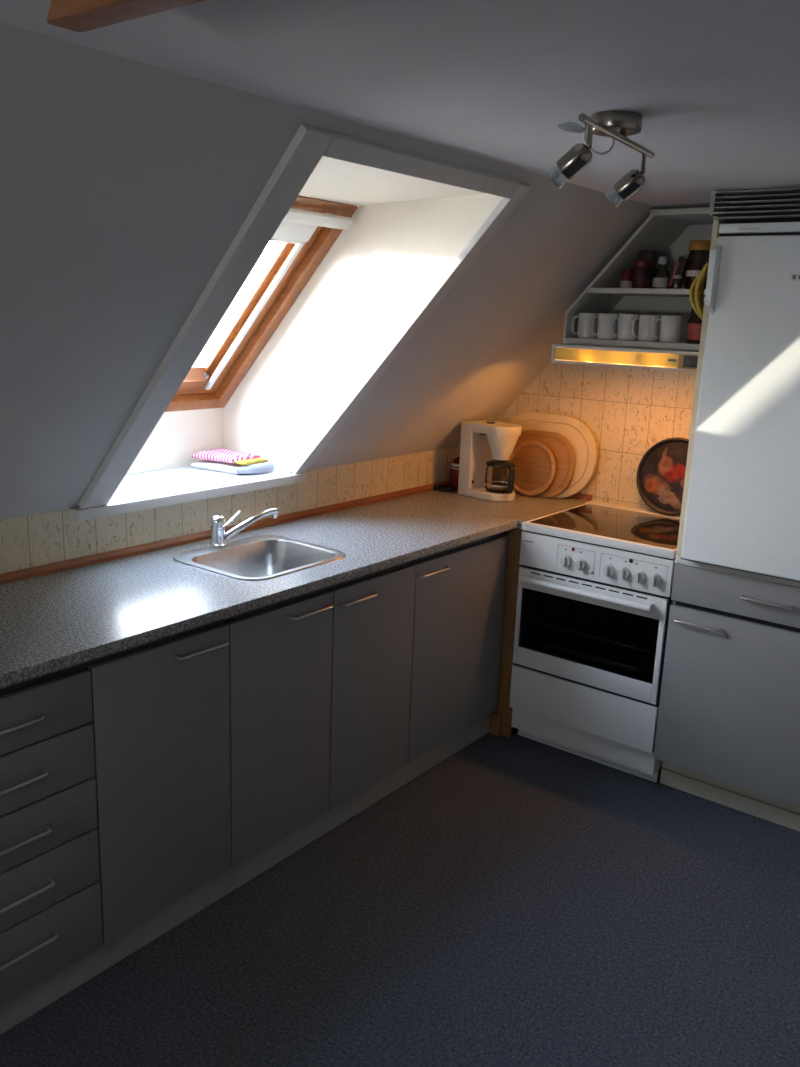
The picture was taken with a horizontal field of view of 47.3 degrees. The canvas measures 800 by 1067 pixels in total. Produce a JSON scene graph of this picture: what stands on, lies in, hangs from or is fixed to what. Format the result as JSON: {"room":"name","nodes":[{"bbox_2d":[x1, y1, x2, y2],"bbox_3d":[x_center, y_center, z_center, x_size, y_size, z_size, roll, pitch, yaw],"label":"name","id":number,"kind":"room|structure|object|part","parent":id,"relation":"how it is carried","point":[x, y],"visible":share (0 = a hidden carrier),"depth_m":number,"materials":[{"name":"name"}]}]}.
{"room":"attic kitchen","nodes":[
{"label":"attic kitchen","id":0,"kind":"room"},
{"bbox_2d":[0,446,459,573],"bbox_3d":[-1.366,0.540,2.304,0.100,1.073,5.400,12,17,36],"label":"wall","id":1,"kind":"structure","parent":0,"point":[29,541],"depth_m":2.98,"materials":[{"name":"beige tile"}]},
{"bbox_2d":[70,466,305,520],"bbox_3d":[-0.779,-0.159,3.060,0.389,0.031,0.930,12,17,36],"label":"windowsill","id":2,"kind":"structure","parent":1,"relation":"attached to","point":[166,487],"depth_m":3.00,"materials":[{"name":"white paint"}]},
{"bbox_2d":[190,460,273,473],"bbox_3d":[-0.602,-0.250,3.315,0.279,0.038,0.172,11,16,31],"label":"folded towel","id":3,"kind":"object","parent":2,"relation":"on","point":[234,468],"visible":0.76,"depth_m":3.25,"materials":[{"name":"white fabric"}]},
{"bbox_2d":[191,448,259,462],"bbox_3d":[-0.624,-0.283,3.321,0.232,0.031,0.156,9,15,26],"label":"folded towel","id":4,"kind":"object","parent":3,"relation":"on","point":[218,454],"visible":0.96,"depth_m":3.29,"materials":[{"name":"pink fabric"}]},
{"bbox_2d":[235,458,268,465],"bbox_3d":[-0.531,-0.259,3.264,0.058,0.018,0.124,11,16,33],"label":"folded towel","id":5,"kind":"object","parent":3,"relation":"on","point":[255,460],"visible":0.97,"depth_m":3.24,"materials":[{"name":"yellow fabric"}]},
{"bbox_2d":[192,251,275,367],"bbox_3d":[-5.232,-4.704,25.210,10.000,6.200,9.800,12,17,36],"label":"window pane","id":6,"kind":"structure","parent":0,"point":[265,259],"depth_m":22.78,"materials":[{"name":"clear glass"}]},
{"bbox_2d":[0,22,659,519],"bbox_3d":[-0.911,-0.439,1.735,0.952,1.128,5.400,12,17,36],"label":"wall","id":7,"kind":"structure","parent":0,"point":[126,184],"depth_m":2.02,"materials":[{"name":"white paint"}]},
{"bbox_2d":[165,196,357,411],"bbox_3d":[-0.668,-0.737,2.885,0.731,0.771,0.788,12,17,36],"label":"window","id":8,"kind":"structure","parent":7,"relation":"in","point":[310,227],"depth_m":3.09,"materials":[{"name":"brown wood"}]},
{"bbox_3d":[-0.664,-0.728,2.884,0.592,0.635,0.560,12,17,36],"label":"sash rail","id":9,"kind":"part","parent":8,"relation":"part of","materials":[{"name":"brown wood"}]},
{"bbox_3d":[-0.652,-0.709,2.877,0.530,0.571,0.572,12,17,36],"label":"blind rail","id":10,"kind":"part","parent":8,"relation":"part of","materials":[{"name":"brown wood"}]},
{"bbox_3d":[-0.664,-0.728,2.884,0.592,0.635,0.672,12,17,36],"label":"sash","id":11,"kind":"part","parent":8,"relation":"part of","materials":[{"name":"brown wood"}]},
{"bbox_2d":[78,124,530,508],"bbox_3d":[-0.275,-0.531,2.597,0.882,0.950,0.918,12,17,36],"label":"trim","id":12,"kind":"structure","parent":7,"relation":"attached to","point":[309,144],"depth_m":2.28,"materials":[{"name":"white paint"}]},
{"bbox_2d":[126,156,503,474],"bbox_3d":[-0.433,-0.557,2.736,1.220,0.981,0.828,12,17,36],"label":"window reveal","id":13,"kind":"object","parent":7,"relation":"attached to","point":[405,232],"depth_m":3.01,"materials":[{"name":"white paint"}]},
{"bbox_2d":[0,727,799,1066],"bbox_3d":[0.193,1.434,1.259,4.100,0.060,5.600,12,17,36],"label":"floor","id":14,"kind":"structure","parent":0,"point":[518,901],"depth_m":2.46,"materials":[{"name":"carpet"}]},
{"bbox_2d":[0,663,102,1004],"bbox_3d":[-1.046,0.643,2.158,0.552,0.760,0.422,12,17,36],"label":"base cabinet","id":15,"kind":"object","parent":14,"relation":"on","point":[51,909],"visible":1,"depth_m":2.07,"materials":[{"name":"grey laminate"}]},
{"bbox_3d":[-0.831,0.414,1.935,0.028,0.008,0.166,12,17,36],"label":"handle","id":16,"kind":"part","parent":15,"relation":"part of","materials":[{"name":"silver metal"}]},
{"bbox_3d":[-0.836,0.545,1.967,0.028,0.008,0.166,12,17,36],"label":"handle","id":17,"kind":"part","parent":15,"relation":"part of","materials":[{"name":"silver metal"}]},
{"bbox_3d":[-0.841,0.681,2.000,0.028,0.008,0.166,12,17,36],"label":"handle","id":18,"kind":"part","parent":15,"relation":"part of","materials":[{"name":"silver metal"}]},
{"bbox_3d":[-0.846,0.813,2.032,0.028,0.008,0.166,12,17,36],"label":"handle","id":19,"kind":"part","parent":15,"relation":"part of","materials":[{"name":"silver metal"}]},
{"bbox_3d":[-0.851,0.947,2.064,0.028,0.008,0.166,12,17,36],"label":"handle","id":20,"kind":"part","parent":15,"relation":"part of","materials":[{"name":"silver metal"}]},
{"bbox_3d":[-0.847,0.408,1.951,0.018,0.126,0.420,12,17,36],"label":"drawer","id":21,"kind":"part","parent":15,"relation":"part of","materials":[{"name":"grey laminate"}]},
{"bbox_3d":[-0.852,0.540,1.983,0.018,0.134,0.420,12,17,36],"label":"drawer","id":22,"kind":"part","parent":15,"relation":"part of","materials":[{"name":"grey laminate"}]},
{"bbox_3d":[-0.857,0.673,2.015,0.018,0.128,0.420,12,17,36],"label":"drawer","id":23,"kind":"part","parent":15,"relation":"part of","materials":[{"name":"grey laminate"}]},
{"bbox_3d":[-0.862,0.808,2.048,0.018,0.138,0.420,12,17,36],"label":"drawer","id":24,"kind":"part","parent":15,"relation":"part of","materials":[{"name":"grey laminate"}]},
{"bbox_3d":[-0.868,0.967,2.086,0.018,0.176,0.420,12,17,36],"label":"drawer","id":25,"kind":"part","parent":15,"relation":"part of","materials":[{"name":"grey laminate"}]},
{"bbox_2d":[85,620,230,942],"bbox_3d":[-0.787,0.574,2.485,0.552,0.760,0.418,12,17,36],"label":"base cabinet","id":26,"kind":"object","parent":14,"relation":"on","point":[161,708],"visible":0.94,"depth_m":2.32,"materials":[{"name":"grey laminate"}]},
{"bbox_3d":[-0.504,0.299,2.339,0.028,0.008,0.163,12,17,36],"label":"handle","id":27,"kind":"part","parent":26,"relation":"part of","materials":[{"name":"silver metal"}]},
{"bbox_2d":[0,715,489,1034],"bbox_3d":[-0.329,0.946,2.853,0.019,0.100,2.285,12,17,36],"label":"board","id":28,"kind":"object","parent":14,"relation":"on","point":[24,1005],"visible":0.56,"depth_m":2.58,"materials":[{"name":"grey wood"}]},
{"bbox_2d":[224,561,415,867],"bbox_3d":[-0.406,0.471,2.966,0.552,0.760,0.823,12,17,36],"label":"base cabinet","id":29,"kind":"object","parent":14,"relation":"on","point":[320,680],"visible":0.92,"depth_m":2.76,"materials":[{"name":"grey laminate"}]},
{"bbox_3d":[-0.344,0.560,2.669,0.018,0.729,0.408,12,17,36],"label":"door","id":30,"kind":"part","parent":29,"relation":"part of","materials":[{"name":"grey laminate"}]},
{"bbox_2d":[0,479,592,688],"bbox_3d":[-0.293,0.043,2.991,0.613,0.059,2.860,12,17,36],"label":"countertop","id":31,"kind":"structure","parent":29,"relation":"on","point":[54,622],"depth_m":2.59,"materials":[{"name":"grey laminate"}]},
{"bbox_2d":[209,508,277,546],"bbox_3d":[-0.512,-0.028,2.988,0.058,0.105,0.254,14,18,41],"label":"kitchen faucet","id":32,"kind":"object","parent":31,"relation":"on","point":[217,522],"visible":1,"depth_m":2.92,"materials":[{"name":"silver metal"}]},
{"bbox_3d":[-0.545,-0.043,2.924,0.023,0.049,0.082,12,17,36],"label":"lever","id":33,"kind":"part","parent":32,"relation":"part of","materials":[{"name":"silver metal"}]},
{"bbox_3d":[-0.489,-0.032,2.993,0.213,0.083,0.026,-11,19,-43],"label":"spout","id":34,"kind":"part","parent":32,"relation":"part of","materials":[{"name":"silver metal"}]},
{"bbox_2d":[173,535,345,580],"bbox_3d":[-0.434,0.142,2.853,0.392,0.156,0.444,12,17,36],"label":"sink","id":35,"kind":"object","parent":31,"relation":"in","point":[261,557],"visible":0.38,"depth_m":2.96,"materials":[{"name":"metal"}]},
{"bbox_3d":[-0.419,0.147,2.839,0.304,0.154,0.386,12,17,36],"label":"bowl","id":36,"kind":"part","parent":35,"relation":"part of","materials":[{"name":"metal"}]},
{"bbox_3d":[-0.293,0.027,2.988,0.612,0.025,2.860,12,17,36],"label":"edging strip","id":37,"kind":"part","parent":31,"relation":"part of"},
{"bbox_2d":[434,484,454,491],"bbox_3d":[0.198,-0.197,3.991,0.087,0.025,0.066,12,17,36],"label":"power cord","id":38,"kind":"object","parent":31,"relation":"on","point":[438,487],"visible":1,"depth_m":3.98,"materials":[{"name":"black plastic"}]},
{"bbox_2d":[449,457,459,489],"bbox_3d":[0.282,-0.276,4.053,0.126,0.152,0.126,12,17,36],"label":"bottle","id":39,"kind":"object","parent":31,"relation":"on","point":[454,467],"visible":0.31,"depth_m":4.02,"materials":[{"name":"red plastic"}]},
{"bbox_3d":[0.284,-0.334,4.039,0.100,0.031,0.100,12,17,36],"label":"lid","id":40,"kind":"part","parent":39,"relation":"part of","materials":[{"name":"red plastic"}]},
{"bbox_2d":[458,420,521,501],"bbox_3d":[0.392,-0.310,3.862,0.151,0.318,0.246,-11,19,-43],"label":"coffee maker","id":41,"kind":"object","parent":31,"relation":"on","point":[482,441],"visible":0.94,"depth_m":3.85,"materials":[{"name":"beige plastic"}]},
{"bbox_3d":[0.413,-0.438,3.814,0.150,0.037,0.199,-11,19,-43],"label":"lid","id":42,"kind":"part","parent":41,"relation":"part of","materials":[{"name":"beige plastic"}]},
{"bbox_3d":[0.419,-0.180,3.860,0.116,0.003,0.116,12,17,36],"label":"hot plate","id":43,"kind":"part","parent":41,"relation":"part of","materials":[{"name":"black metal"}]},
{"bbox_2d":[485,460,515,493],"bbox_3d":[0.434,-0.241,3.835,0.158,0.128,0.126,12,17,36],"label":"jug","id":44,"kind":"object","parent":41,"relation":"on","point":[507,464],"visible":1,"depth_m":3.79,"materials":[{"name":"clear glass"}]},
{"bbox_3d":[0.421,-0.234,3.847,0.124,0.108,0.124,12,17,36],"label":"glass","id":45,"kind":"part","parent":44,"relation":"part of","materials":[{"name":"clear glass"}]},
{"bbox_3d":[0.423,-0.295,3.832,0.126,0.021,0.126,12,17,36],"label":"lid","id":46,"kind":"part","parent":44,"relation":"part of","materials":[{"name":"black plastic"}]},
{"bbox_3d":[0.454,-0.226,3.776,0.027,0.120,0.054,-4,15,-24],"label":"handle","id":47,"kind":"part","parent":44,"relation":"part of","materials":[{"name":"black plastic"}]},
{"bbox_2d":[506,440,556,496],"bbox_3d":[0.564,-0.281,3.934,0.243,0.241,0.057,12,17,36],"label":"chopping board","id":48,"kind":"object","parent":31,"relation":"on","point":[535,468],"visible":0.79,"depth_m":3.92,"materials":[{"name":"brown wood"}]},
{"bbox_2d":[503,430,574,497],"bbox_3d":[0.598,-0.303,3.948,0.343,0.280,0.059,12,17,36],"label":"chopping board","id":49,"kind":"object","parent":31,"relation":"on","point":[561,447],"visible":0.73,"depth_m":3.88,"materials":[{"name":"brown wood"}]},
{"bbox_2d":[497,412,596,497],"bbox_3d":[0.626,-0.342,3.962,0.488,0.350,0.063,12,17,36],"label":"chopping board","id":50,"kind":"object","parent":31,"relation":"on","point":[583,443],"visible":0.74,"depth_m":3.87,"materials":[{"name":"wood"}]},
{"bbox_3d":[-0.254,0.228,2.653,0.028,0.008,0.168,12,17,36],"label":"handle","id":51,"kind":"part","parent":29,"relation":"part of","materials":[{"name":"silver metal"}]},
{"bbox_3d":[-0.125,0.204,2.820,0.028,0.008,0.163,12,17,36],"label":"handle","id":52,"kind":"part","parent":29,"relation":"part of","materials":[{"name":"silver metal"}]},
{"bbox_3d":[-0.092,0.492,2.988,0.018,0.729,0.409,12,17,36],"label":"door","id":53,"kind":"part","parent":29,"relation":"part of","materials":[{"name":"grey laminate"}]},
{"bbox_2d":[408,533,508,762],"bbox_3d":[0.030,0.354,3.515,0.552,0.760,0.595,12,17,36],"label":"base cabinet","id":54,"kind":"object","parent":14,"relation":"on","point":[459,601],"visible":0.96,"depth_m":3.34,"materials":[{"name":"grey laminate"}]},
{"bbox_3d":[0.120,0.131,3.127,0.028,0.008,0.166,12,17,36],"label":"handle","id":55,"kind":"part","parent":54,"relation":"part of","materials":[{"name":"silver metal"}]},
{"bbox_2d":[489,529,523,737],"bbox_3d":[0.422,0.399,3.609,0.090,0.862,0.034,12,17,36],"label":"post","id":56,"kind":"object","parent":14,"relation":"on","point":[500,723],"visible":0.71,"depth_m":3.61,"materials":[{"name":"brown wood"}]},
{"bbox_2d":[509,500,679,782],"bbox_3d":[0.848,0.398,3.591,0.598,0.902,0.644,12,17,36],"label":"electric stove","id":57,"kind":"object","parent":14,"relation":"on","point":[595,581],"visible":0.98,"depth_m":3.42,"materials":[{"name":"white metal"}]},
{"bbox_3d":[0.605,0.103,3.348,0.045,0.045,0.028,12,17,36],"label":"knob","id":58,"kind":"part","parent":57,"relation":"part of","materials":[{"name":"grey plastic"}]},
{"bbox_3d":[0.653,0.114,3.312,0.045,0.045,0.028,12,17,36],"label":"knob","id":59,"kind":"part","parent":57,"relation":"part of","materials":[{"name":"grey plastic"}]},
{"bbox_3d":[0.680,0.652,3.441,0.595,0.176,0.028,12,17,36],"label":"drawer","id":60,"kind":"part","parent":57,"relation":"part of","materials":[{"name":"white metal"}]},
{"bbox_2d":[513,567,667,704],"bbox_3d":[0.791,0.339,3.503,0.588,0.389,0.458,12,17,36],"label":"oven","id":61,"kind":"object","parent":57,"relation":"in","point":[602,637],"depth_m":3.46,"materials":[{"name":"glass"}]},
{"bbox_3d":[0.702,0.104,3.309,0.596,0.129,0.030,12,17,36],"label":"control panel","id":62,"kind":"part","parent":57,"relation":"part of","materials":[{"name":"white metal"}]},
{"bbox_2d":[522,500,679,558],"bbox_3d":[0.878,-0.027,3.507,0.598,0.034,0.596,12,17,36],"label":"cooktop","id":63,"kind":"object","parent":57,"relation":"in","point":[635,532],"depth_m":3.40,"materials":[{"name":"black glass"}]},
{"bbox_3d":[0.739,0.132,3.248,0.045,0.045,0.028,12,17,36],"label":"knob","id":64,"kind":"part","parent":57,"relation":"part of","materials":[{"name":"grey plastic"}]},
{"bbox_3d":[0.785,0.142,3.213,0.045,0.045,0.028,12,17,36],"label":"knob","id":65,"kind":"part","parent":57,"relation":"part of","materials":[{"name":"grey plastic"}]},
{"bbox_3d":[0.816,0.134,3.205,0.248,0.090,0.002,12,17,36],"label":"printed frame","id":66,"kind":"part","parent":57,"relation":"part of","materials":[{"name":"white metal"}]},
{"bbox_3d":[0.830,0.152,3.180,0.045,0.045,0.028,12,17,36],"label":"knob","id":67,"kind":"part","parent":57,"relation":"part of","materials":[{"name":"grey plastic"}]},
{"bbox_3d":[0.877,0.162,3.145,0.045,0.045,0.028,12,17,36],"label":"knob","id":68,"kind":"part","parent":57,"relation":"part of","materials":[{"name":"grey plastic"}]},
{"bbox_2d":[636,437,688,515],"bbox_3d":[1.093,-0.226,3.635,0.314,0.308,0.075,12,17,36],"label":"serving tray","id":69,"kind":"object","parent":57,"relation":"on","point":[660,477],"visible":0.61,"depth_m":3.66,"materials":[{"name":"black plastic"}]},
{"bbox_2d":[653,556,799,806],"bbox_3d":[1.328,0.448,3.223,0.601,0.756,0.608,12,17,36],"label":"base cabinet","id":70,"kind":"object","parent":14,"relation":"on","point":[729,712],"visible":0.93,"depth_m":3.05,"materials":[{"name":"grey laminate"}]},
{"bbox_3d":[1.000,0.309,3.078,0.166,0.008,0.028,12,17,36],"label":"handle","id":71,"kind":"part","parent":70,"relation":"part of","materials":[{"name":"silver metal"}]},
{"bbox_2d":[676,219,724,555],"bbox_3d":[1.146,-0.501,3.194,0.018,1.087,0.598,12,17,36],"label":"panel","id":72,"kind":"object","parent":70,"relation":"on","point":[715,230],"visible":0.16,"depth_m":2.97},
{"bbox_3d":[1.175,0.214,2.950,0.601,0.130,0.019,12,17,36],"label":"drawer","id":73,"kind":"part","parent":70,"relation":"part of","materials":[{"name":"grey laminate"}]},
{"bbox_2d":[681,222,799,581],"bbox_3d":[1.343,-0.428,2.969,0.569,1.062,0.675,12,17,36],"label":"refrigerator","id":74,"kind":"object","parent":70,"relation":"on","point":[743,508],"visible":1,"depth_m":2.80,"materials":[{"name":"white metal"}]},
{"bbox_3d":[0.957,-0.773,2.796,0.020,0.212,0.049,12,17,36],"label":"handle","id":75,"kind":"part","parent":74,"relation":"part of","materials":[{"name":"white plastic"}]},
{"bbox_2d":[738,228,758,229],"bbox_3d":[1.042,-0.911,2.729,0.062,0.006,0.003,12,17,36],"label":"print","id":76,"kind":"object","parent":74,"relation":"on","point":[738,228],"depth_m":2.73,"materials":[{"name":"grey plastic"}]},
{"bbox_2d":[709,188,799,223],"bbox_3d":[1.367,-0.997,2.851,0.598,0.093,0.600,12,17,36],"label":"vent grille","id":77,"kind":"object","parent":74,"relation":"on","point":[783,206],"visible":0.94,"depth_m":2.76,"materials":[{"name":"grey metal"}]},
{"bbox_3d":[1.137,-1.058,3.021,0.014,0.070,0.600,12,17,36],"label":"plate","id":78,"kind":"part","parent":77,"relation":"part of","materials":[{"name":"silver metal"}]},
{"bbox_3d":[1.172,0.220,2.923,0.166,0.008,0.028,12,17,36],"label":"handle","id":79,"kind":"part","parent":70,"relation":"part of","materials":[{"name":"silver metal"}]},
{"bbox_2d":[660,762,799,831],"bbox_3d":[1.202,0.909,3.185,0.597,0.126,0.022,12,17,36],"label":"board","id":80,"kind":"object","parent":14,"relation":"on","point":[750,802],"visible":0.72,"depth_m":3.20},
{"bbox_2d":[0,0,799,208],"bbox_3d":[0.695,-0.544,0.505,3.098,0.080,5.500,12,17,36],"label":"ceiling","id":81,"kind":"structure","parent":0,"point":[714,85],"depth_m":1.50,"materials":[{"name":"white paint"}]},
{"bbox_2d":[47,0,204,32],"bbox_3d":[0.655,-0.433,0.343,2.733,0.062,0.053,12,17,36],"label":"beam","id":82,"kind":"structure","parent":81,"relation":"attached to","point":[79,16],"depth_m":1.09,"materials":[{"name":"brown wood"}]},
{"bbox_2d":[546,110,654,207],"bbox_3d":[0.405,-0.744,1.797,0.103,0.160,0.420,10,16,31],"label":"ceiling spotlight","id":83,"kind":"object","parent":81,"relation":"attached to","point":[617,125],"visible":1,"depth_m":1.77,"materials":[{"name":"silver metal"}]},
{"bbox_3d":[0.293,-0.663,1.694,0.043,0.044,0.041,12,17,36],"label":"bulb","id":84,"kind":"part","parent":83,"relation":"part of","materials":[{"name":"clear glass"}]},
{"bbox_3d":[0.344,-0.722,1.653,0.005,0.046,0.014,12,17,36],"label":"arm","id":85,"kind":"part","parent":83,"relation":"part of","materials":[{"name":"silver metal"}]},
{"bbox_3d":[0.460,-0.720,1.956,0.043,0.044,0.041,12,17,36],"label":"bulb","id":86,"kind":"part","parent":83,"relation":"part of","materials":[{"name":"clear glass"}]},
{"bbox_3d":[0.440,-0.787,1.805,0.014,0.026,0.022,-9,18,-39],"label":"stem","id":87,"kind":"part","parent":83,"relation":"part of","materials":[{"name":"silver metal"}]},
{"bbox_3d":[0.511,-0.779,1.915,0.005,0.046,0.014,12,17,36],"label":"arm","id":88,"kind":"part","parent":83,"relation":"part of","materials":[{"name":"silver metal"}]},
{"bbox_2d":[492,363,695,535],"bbox_3d":[1.933,-0.504,3.025,4.100,3.000,0.100,12,17,36],"label":"wall","id":89,"kind":"structure","parent":0,"point":[626,411],"depth_m":3.80,"materials":[{"name":"beige tile"}]},
{"bbox_2d":[551,344,698,372],"bbox_3d":[0.943,-0.659,3.408,0.600,0.068,0.465,12,17,36],"label":"extractor hood","id":90,"kind":"object","parent":89,"relation":"attached to","point":[582,354],"visible":0.62,"depth_m":3.24,"materials":[{"name":"white metal"}]},
{"bbox_3d":[0.998,-0.580,3.087,0.080,0.038,0.005,12,17,36],"label":"switch panel","id":91,"kind":"part","parent":90,"relation":"part of","materials":[{"name":"black plastic"}]},
{"bbox_2d":[563,207,712,350],"bbox_3d":[0.983,-0.934,3.393,0.620,0.474,0.350,12,17,36],"label":"wall shelf","id":92,"kind":"object","parent":89,"relation":"attached to","point":[669,232],"visible":0.45,"depth_m":3.44,"materials":[{"name":"white laminate"}]},
{"bbox_2d":[571,313,598,338],"bbox_3d":[0.715,-0.798,3.506,0.089,0.094,0.077,12,17,36],"label":"mug","id":93,"kind":"object","parent":92,"relation":"on","point":[585,319],"visible":0.98,"depth_m":3.48,"materials":[{"name":"white ceramic"}]},
{"bbox_3d":[0.673,-0.800,3.505,0.030,0.071,0.010,0,14,-7],"label":"handle","id":94,"kind":"part","parent":93,"relation":"part of","materials":[{"name":"white ceramic"}]},
{"bbox_2d":[591,313,618,339],"bbox_3d":[0.779,-0.784,3.458,0.089,0.094,0.077,12,17,36],"label":"mug","id":95,"kind":"object","parent":92,"relation":"on","point":[604,320],"visible":0.97,"depth_m":3.43,"materials":[{"name":"white ceramic"}]},
{"bbox_3d":[0.738,-0.786,3.457,0.030,0.071,0.010,0,14,-7],"label":"handle","id":96,"kind":"part","parent":95,"relation":"part of","materials":[{"name":"white ceramic"}]},
{"bbox_2d":[611,314,638,340],"bbox_3d":[0.844,-0.770,3.410,0.089,0.094,0.077,12,17,36],"label":"mug","id":97,"kind":"object","parent":92,"relation":"on","point":[624,330],"visible":0.97,"depth_m":3.38,"materials":[{"name":"white ceramic"}]},
{"bbox_3d":[0.802,-0.772,3.409,0.030,0.071,0.010,0,14,-7],"label":"handle","id":98,"kind":"part","parent":97,"relation":"part of","materials":[{"name":"white ceramic"}]},
{"bbox_2d":[620,269,632,287],"bbox_3d":[0.844,-0.945,3.393,0.049,0.070,0.049,12,17,36],"label":"spice jar","id":99,"kind":"object","parent":92,"relation":"on","point":[626,274],"visible":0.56,"depth_m":3.37,"materials":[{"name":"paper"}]},
{"bbox_2d":[632,261,650,287],"bbox_3d":[0.883,-0.945,3.337,0.064,0.098,0.064,12,17,36],"label":"storage jar","id":100,"kind":"object","parent":92,"relation":"on","point":[641,277],"visible":0.83,"depth_m":3.31,"materials":[{"name":"red glass"}]},
{"bbox_3d":[0.885,-0.982,3.327,0.060,0.021,0.060,12,17,36],"label":"lid","id":101,"kind":"part","parent":100,"relation":"part of","materials":[{"name":"red plastic"}]},
{"bbox_2d":[632,315,660,341],"bbox_3d":[0.910,-0.756,3.361,0.089,0.094,0.077,12,17,36],"label":"mug","id":102,"kind":"object","parent":92,"relation":"on","point":[646,322],"visible":0.93,"depth_m":3.33,"materials":[{"name":"white ceramic"}]},
{"bbox_3d":[0.868,-0.758,3.360,0.030,0.071,0.010,0,14,-7],"label":"handle","id":103,"kind":"part","parent":102,"relation":"part of","materials":[{"name":"white ceramic"}]},
{"bbox_2d":[638,250,657,287],"bbox_3d":[0.921,-0.983,3.414,0.056,0.140,0.051,12,17,36],"label":"jar","id":104,"kind":"object","parent":92,"relation":"on","point":[647,255],"visible":0.42,"depth_m":3.39,"materials":[{"name":"brown glass"}]},
{"bbox_2d":[652,257,669,288],"bbox_3d":[0.952,-0.946,3.321,0.059,0.114,0.059,12,17,36],"label":"glass bottle","id":105,"kind":"object","parent":92,"relation":"on","point":[657,282],"visible":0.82,"depth_m":3.31,"materials":[{"name":"black glass"}]},
{"bbox_2d":[653,315,682,342],"bbox_3d":[0.975,-0.742,3.312,0.089,0.094,0.077,12,17,36],"label":"mug","id":106,"kind":"object","parent":92,"relation":"on","point":[671,326],"visible":0.98,"depth_m":3.28,"materials":[{"name":"white ceramic"}]},
{"bbox_3d":[0.933,-0.744,3.311,0.030,0.071,0.010,0,14,-7],"label":"handle","id":107,"kind":"part","parent":106,"relation":"part of","materials":[{"name":"white ceramic"}]},
{"bbox_2d":[672,275,681,288],"bbox_3d":[0.979,-0.888,3.227,0.032,0.047,0.032,12,17,36],"label":"spice jar","id":108,"kind":"object","parent":92,"relation":"on","point":[677,279],"visible":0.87,"depth_m":3.21,"materials":[{"name":"brown glass"}]},
{"bbox_3d":[0.980,-0.905,3.223,0.031,0.012,0.031,12,17,36],"label":"lid","id":109,"kind":"part","parent":108,"relation":"part of","materials":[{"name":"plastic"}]},
{"bbox_2d":[667,256,687,288],"bbox_3d":[1.004,-0.932,3.282,0.065,0.120,0.045,12,17,36],"label":"packet","id":110,"kind":"object","parent":92,"relation":"on","point":[680,269],"visible":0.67,"depth_m":3.26,"materials":[{"name":"brown plastic"}]},
{"bbox_2d":[669,261,678,285],"bbox_3d":[0.982,-0.931,3.271,0.032,0.086,0.001,12,17,36],"label":"print","id":111,"kind":"object","parent":110,"relation":"attached to","point":[676,271],"depth_m":3.27,"materials":[{"name":"red paper"}]},
{"bbox_2d":[686,308,701,343],"bbox_3d":[1.063,-0.748,3.248,0.074,0.143,0.074,12,17,36],"label":"bottle","id":112,"kind":"object","parent":92,"relation":"on","point":[695,323],"visible":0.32,"depth_m":3.23,"materials":[{"name":"brown glass"}]},
{"bbox_2d":[689,273,701,319],"bbox_3d":[0.976,-0.779,2.955,0.069,0.186,0.084,12,17,36],"label":"pot holder","id":113,"kind":"object","parent":92,"relation":"hanging from","point":[692,288],"visible":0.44,"depth_m":2.94,"materials":[{"name":"yellow fabric"}]},
{"bbox_2d":[685,240,710,288],"bbox_3d":[1.061,-0.949,3.234,0.088,0.167,0.088,12,17,36],"label":"jar","id":114,"kind":"object","parent":92,"relation":"on","point":[699,253],"visible":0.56,"depth_m":3.20,"materials":[{"name":"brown glass"}]},
{"bbox_3d":[1.063,-1.014,3.218,0.088,0.033,0.088,12,17,36],"label":"lid","id":115,"kind":"part","parent":114,"relation":"part of","materials":[{"name":"orange plastic"}]},
{"bbox_2d":[694,262,708,317],"bbox_3d":[0.961,-0.778,2.920,0.045,0.172,0.047,3,14,2],"label":"pot holder","id":116,"kind":"object","parent":92,"relation":"hanging from","point":[700,283],"visible":0.94,"depth_m":2.91,"materials":[{"name":"yellow fabric"}]}
]}

